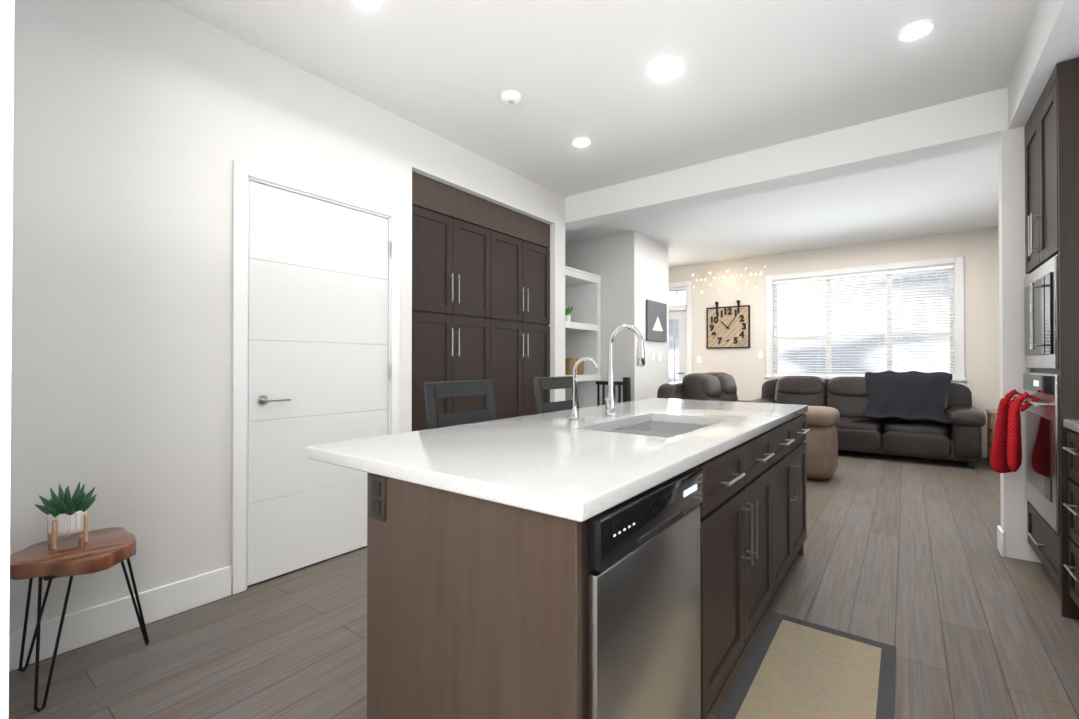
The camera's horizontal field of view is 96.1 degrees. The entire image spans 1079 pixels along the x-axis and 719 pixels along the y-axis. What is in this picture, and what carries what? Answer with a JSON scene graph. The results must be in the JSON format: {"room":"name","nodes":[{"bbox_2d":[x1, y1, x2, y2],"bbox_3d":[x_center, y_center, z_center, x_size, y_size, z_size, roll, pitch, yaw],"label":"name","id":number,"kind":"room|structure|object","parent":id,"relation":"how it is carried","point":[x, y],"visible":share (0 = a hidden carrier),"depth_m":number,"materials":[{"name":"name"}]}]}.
{"room":"kitchen","nodes":[
{"label":"kitchen","id":0,"kind":"room"},
{"bbox_2d":[0,0,13,718],"bbox_3d":[-1.609,-0.242,1.292,1.370,2.860,0.144,0,-1,37],"label":"wall","id":1,"kind":"structure","parent":0,"point":[6,100],"depth_m":0.93,"materials":[{"name":"white paint"}]},
{"bbox_2d":[9,0,564,631],"bbox_3d":[-1.922,-0.230,2.993,1.180,2.860,5.680,0,-1,37],"label":"wall","id":2,"kind":"structure","parent":0,"point":[139,126],"depth_m":2.21,"materials":[{"name":"white paint"}]},
{"bbox_2d":[9,566,231,671],"bbox_3d":[-1.823,1.119,2.118,0.019,0.150,0.860,0,-1,37],"label":"baseboard","id":3,"kind":"structure","parent":2,"relation":"attached to","point":[85,627],"depth_m":2.10,"materials":[{"name":"white"}]},
{"bbox_2d":[231,159,399,594],"bbox_3d":[-1.284,0.090,2.897,0.086,2.220,1.020,0,-1,37],"label":"door frame","id":4,"kind":"structure","parent":2,"relation":"attached to","point":[243,173],"depth_m":2.51,"materials":[{"name":"white wood"}]},
{"bbox_2d":[247,181,390,585],"bbox_3d":[-1.256,0.124,2.886,0.096,2.127,0.874,0,-1,37],"label":"interior door","id":5,"kind":"structure","parent":2,"relation":"in","point":[318,325],"depth_m":2.80,"materials":[{"name":"white wood"}]},
{"bbox_2d":[9,450,1078,718],"bbox_3d":[1.004,1.264,3.478,5.450,0.120,10.200,0,-1,37],"label":"floor","id":6,"kind":"structure","parent":0,"point":[935,588],"depth_m":2.15,"materials":[{"name":"brown wood"}]},
{"bbox_2d":[10,527,148,711],"bbox_3d":[-1.733,0.948,1.844,0.401,0.485,0.411,0,-1,37],"label":"side table","id":7,"kind":"object","parent":6,"relation":"on","point":[71,556],"visible":0.9,"depth_m":1.76,"materials":[{"name":"brown wood"}]},
{"bbox_2d":[34,482,96,548],"bbox_3d":[-1.812,0.594,1.864,0.172,0.222,0.176,0,-1,37],"label":"succulent plant","id":8,"kind":"object","parent":7,"relation":"on","point":[66,513],"visible":1,"depth_m":1.83,"materials":[{"name":"green plant"}]},
{"bbox_2d":[412,172,499,430],"bbox_3d":[-0.892,-0.065,3.965,0.600,2.544,0.924,0,-1,37],"label":"tall cabinet","id":9,"kind":"object","parent":6,"relation":"on","point":[480,288],"depth_m":3.76,"materials":[{"name":"brown wood"}]},
{"bbox_2d":[423,379,496,428],"bbox_3d":[-0.190,0.647,2.154,0.479,1.098,0.448,0,-1,37],"label":"stool","id":10,"kind":"object","parent":6,"relation":"on","point":[433,390],"visible":0.25,"depth_m":2.25,"materials":[{"name":"grey"}]},
{"bbox_2d":[500,206,549,418],"bbox_3d":[-0.413,-0.061,4.600,0.600,2.544,0.924,0,-1,37],"label":"tall cabinet","id":11,"kind":"object","parent":6,"relation":"on","point":[524,240],"depth_m":4.45,"materials":[{"name":"brown wood"}]},
{"bbox_2d":[532,376,578,413],"bbox_3d":[0.281,0.652,2.776,0.479,1.098,0.448,0,-1,37],"label":"chair","id":12,"kind":"object","parent":6,"relation":"on","point":[546,383],"visible":0.08,"depth_m":2.86,"materials":[{"name":"grey"}]},
{"bbox_2d":[565,266,600,407],"bbox_3d":[0.226,0.056,6.226,0.698,2.335,1.057,0,-1,37],"label":"built-in shelf","id":13,"kind":"object","parent":6,"relation":"on","point":[582,313],"visible":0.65,"depth_m":6.44,"materials":[{"name":"white wood"}]},
{"bbox_2d":[358,408,809,718],"bbox_3d":[0.594,0.755,2.144,0.750,0.880,2.589,0,-1,37],"label":"kitchen island","id":14,"kind":"object","parent":6,"relation":"on","point":[610,559],"depth_m":1.17,"materials":[{"name":"brown wood"}]},
{"bbox_2d":[306,398,807,515],"bbox_3d":[0.463,0.295,2.252,1.015,0.040,2.620,0,-1,37],"label":"island countertop","id":15,"kind":"structure","parent":14,"relation":"on","point":[542,460],"depth_m":1.43,"materials":[{"name":"white stone"}]},
{"bbox_2d":[562,357,601,423],"bbox_3d":[0.171,0.131,2.044,0.143,0.285,0.109,0,-1,37],"label":"faucet","id":16,"kind":"object","parent":15,"relation":"on","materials":[{"name":"silver metal"}]},
{"bbox_2d":[602,324,644,415],"bbox_3d":[0.389,0.051,2.337,0.211,0.450,0.151,0,-1,37],"label":"faucet","id":17,"kind":"object","parent":15,"relation":"on","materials":[{"name":"silver metal"}]},
{"bbox_2d":[602,420,709,435],"bbox_3d":[0.517,0.408,2.086,0.424,0.212,0.764,0,-1,37],"label":"sink","id":18,"kind":"object","parent":15,"relation":"in","point":[651,427],"depth_m":2.40,"materials":[{"name":"silver metal"}]},
{"bbox_2d":[596,377,630,405],"bbox_3d":[0.929,0.724,6.171,0.470,1.000,0.080,0,-1,37],"label":"stair railing","id":19,"kind":"object","parent":6,"relation":"on","point":[626,383],"visible":0.38,"depth_m":6.11,"materials":[{"name":"black"}]},
{"bbox_2d":[657,372,839,479],"bbox_3d":[2.524,0.690,5.681,1.745,1.060,1.870,0,-1,37],"label":"recliner sofa","id":20,"kind":"object","parent":6,"relation":"on","point":[821,439],"visible":0.33,"depth_m":4.88,"materials":[{"name":"leather"}]},
{"bbox_2d":[717,612,895,718],"bbox_3d":[0.719,1.184,1.389,0.465,0.009,1.880,0,-1,37],"label":"rug","id":21,"kind":"object","parent":6,"relation":"on","point":[794,668],"visible":0.9,"depth_m":1.80,"materials":[{"name":"beige fabric"}]},
{"bbox_2d":[751,371,985,468],"bbox_3d":[4.128,0.685,6.374,2.540,1.080,1.020,0,-1,37],"label":"sofa","id":22,"kind":"object","parent":6,"relation":"on","point":[932,415],"visible":0.69,"depth_m":5.93,"materials":[{"name":"leather"}]},
{"bbox_2d":[986,409,997,462],"bbox_3d":[5.317,0.903,5.449,0.400,0.630,0.440,0,-1,37],"label":"end table","id":23,"kind":"object","parent":6,"relation":"on","point":[992,414],"visible":0.31,"depth_m":5.69,"materials":[{"name":"brown wood"}]},
{"bbox_2d":[990,58,1078,619],"bbox_3d":[2.855,-0.100,2.440,0.825,2.592,0.794,0,-1,37],"label":"tall cabinet","id":24,"kind":"object","parent":6,"relation":"on","point":[1049,397],"visible":1,"depth_m":2.39,"materials":[{"name":"brown wood"}]},
{"bbox_2d":[1062,427,1078,607],"bbox_3d":[2.528,0.752,1.835,0.626,0.880,0.543,0,-1,37],"label":"base cabinet","id":25,"kind":"object","parent":6,"relation":"on","point":[1072,505],"depth_m":2.17,"materials":[{"name":"brown wood"}]},
{"bbox_2d":[1063,419,1078,434],"bbox_3d":[1.817,0.285,0.908,0.638,0.040,2.886,0,-1,37],"label":"countertop","id":26,"kind":"structure","parent":25,"relation":"on","point":[1072,424],"depth_m":2.15,"materials":[{"name":"white stone"}]},
{"bbox_2d":[162,0,1039,267],"bbox_3d":[1.004,-1.716,3.500,5.450,0.120,10.200,0,-1,37],"label":"ceiling","id":27,"kind":"structure","parent":0,"point":[757,74],"depth_m":2.92,"materials":[{"name":"white paint"}]},
{"bbox_2d":[351,0,384,10],"bbox_3d":[-0.792,-1.659,2.225,0.154,0.012,0.154,0,-1,37],"label":"recessed light","id":28,"kind":"object","parent":27,"relation":"in","point":[372,5],"visible":1,"depth_m":2.26,"materials":[{"name":"white"}]},
{"bbox_2d":[501,90,520,104],"bbox_3d":[-0.179,-1.641,3.053,0.130,0.038,0.130,0,-1,37],"label":"smoke detector","id":29,"kind":"object","parent":27,"relation":"attached to","point":[510,97],"visible":0.98,"depth_m":3.02,"materials":[{"name":"white plastic"}]},
{"bbox_2d":[571,137,591,146],"bbox_3d":[0.319,-1.649,3.679,0.154,0.012,0.154,0,-1,37],"label":"recessed light","id":30,"kind":"object","parent":27,"relation":"in","point":[581,141],"visible":1,"depth_m":3.67,"materials":[{"name":"white"}]},
{"bbox_2d":[645,56,685,80],"bbox_3d":[0.718,-1.655,2.764,0.224,0.012,0.224,0,-1,37],"label":"recessed light","id":31,"kind":"object","parent":27,"relation":"in","point":[665,68],"visible":1,"depth_m":2.75,"materials":[{"name":"white"}]},
{"bbox_2d":[565,87,1007,230],"bbox_3d":[1.452,-1.521,4.175,5.150,0.260,0.260,0,-1,37],"label":"beam","id":32,"kind":"structure","parent":27,"relation":"attached to","point":[974,122],"depth_m":3.62,"materials":[{"name":"white paint"}]},
{"bbox_2d":[897,19,935,41],"bbox_3d":[1.900,-1.658,2.447,0.154,0.012,0.154,0,-1,37],"label":"recessed light","id":33,"kind":"object","parent":27,"relation":"in","point":[916,30],"visible":1,"depth_m":2.43,"materials":[{"name":"white"}]},
{"bbox_2d":[565,231,668,404],"bbox_3d":[1.079,-0.201,6.948,1.160,2.860,1.110,0,-1,37],"label":"wall","id":34,"kind":"structure","parent":0,"point":[631,268],"depth_m":6.37,"materials":[{"name":"white paint"}]},
{"bbox_2d":[646,299,666,341],"bbox_3d":[1.614,-0.523,6.665,0.032,0.540,0.640,0,-1,37],"label":"picture","id":35,"kind":"object","parent":34,"relation":"attached to","point":[656,321],"visible":1,"depth_m":6.62,"materials":[{"name":"grey"}]},
{"bbox_2d":[669,227,999,445],"bbox_3d":[3.958,-0.198,7.399,5.250,2.860,0.200,0,-1,37],"label":"wall","id":36,"kind":"structure","parent":0,"point":[978,250],"depth_m":6.97,"materials":[{"name":"beige paint"}]},
{"bbox_2d":[669,310,685,381],"bbox_3d":[2.242,0.189,8.634,0.774,2.085,0.103,0,-1,37],"label":"front door","id":37,"kind":"structure","parent":36,"relation":"in","point":[677,346],"depth_m":8.53,"materials":[{"name":"white"}]},
{"bbox_2d":[669,281,691,373],"bbox_3d":[2.252,-0.051,8.649,1.010,2.585,0.180,0,-1,37],"label":"door frame","id":38,"kind":"structure","parent":36,"relation":"attached to","point":[680,297],"depth_m":8.37,"materials":[{"name":"white wood"}]},
{"bbox_2d":[706,300,749,348],"bbox_3d":[3.074,-0.569,7.915,0.684,0.775,0.042,0,-1,37],"label":"wall clock","id":39,"kind":"object","parent":36,"relation":"attached to","point":[728,327],"visible":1,"depth_m":7.90,"materials":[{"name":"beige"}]},
{"bbox_2d":[692,266,765,290],"bbox_3d":[3.082,-1.299,7.931,1.172,0.332,0.012,0,-1,37],"label":"string lights","id":40,"kind":"object","parent":36,"relation":"attached to","point":[734,275],"visible":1,"depth_m":7.86,"materials":[{"name":"silver metal"}]},
{"bbox_2d":[758,351,762,358],"bbox_3d":[3.480,-0.076,7.628,0.070,0.120,0.006,0,-1,37],"label":"switch plate","id":41,"kind":"object","parent":36,"relation":"attached to","point":[760,354],"depth_m":7.63,"materials":[{"name":"white plastic"}]},
{"bbox_2d":[764,256,966,384],"bbox_3d":[4.513,-0.479,6.925,2.380,1.675,0.210,0,-1,37],"label":"window","id":42,"kind":"structure","parent":36,"relation":"in","point":[958,327],"depth_m":6.86,"materials":[{"name":"white"}]},
{"bbox_2d":[773,265,953,377],"bbox_3d":[4.506,-0.486,6.916,2.138,1.462,0.052,0,-1,37],"label":"window blinds","id":43,"kind":"object","parent":42,"relation":"attached to","point":[941,268],"visible":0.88,"depth_m":6.84,"materials":[{"name":"white plastic"}]},
{"bbox_2d":[981,445,986,457],"bbox_3d":[5.623,1.147,5.993,0.670,0.150,0.019,0,-1,37],"label":"baseboard","id":44,"kind":"structure","parent":36,"relation":"attached to","point":[984,448],"depth_m":6.04,"materials":[{"name":"white"}]},
{"bbox_2d":[998,126,1041,562],"bbox_3d":[3.169,-0.101,2.787,0.750,2.600,0.130,0,-1,37],"label":"wall","id":45,"kind":"structure","parent":0,"point":[1011,193],"depth_m":2.93,"materials":[{"name":"white paint"}]},
{"bbox_2d":[997,525,1003,552],"bbox_3d":[3.199,1.124,2.849,0.745,0.150,0.020,0,-1,37],"label":"baseboard","id":46,"kind":"structure","parent":45,"relation":"attached to","point":[1000,534],"depth_m":2.97,"materials":[{"name":"white wood"}]},
{"bbox_2d":[1008,0,1078,129],"bbox_3d":[1.429,-1.548,0.470,0.720,0.260,5.680,0,-1,37],"label":"soffit","id":47,"kind":"structure","parent":0,"point":[1051,40],"depth_m":2.30,"materials":[{"name":"white paint"}]}
]}

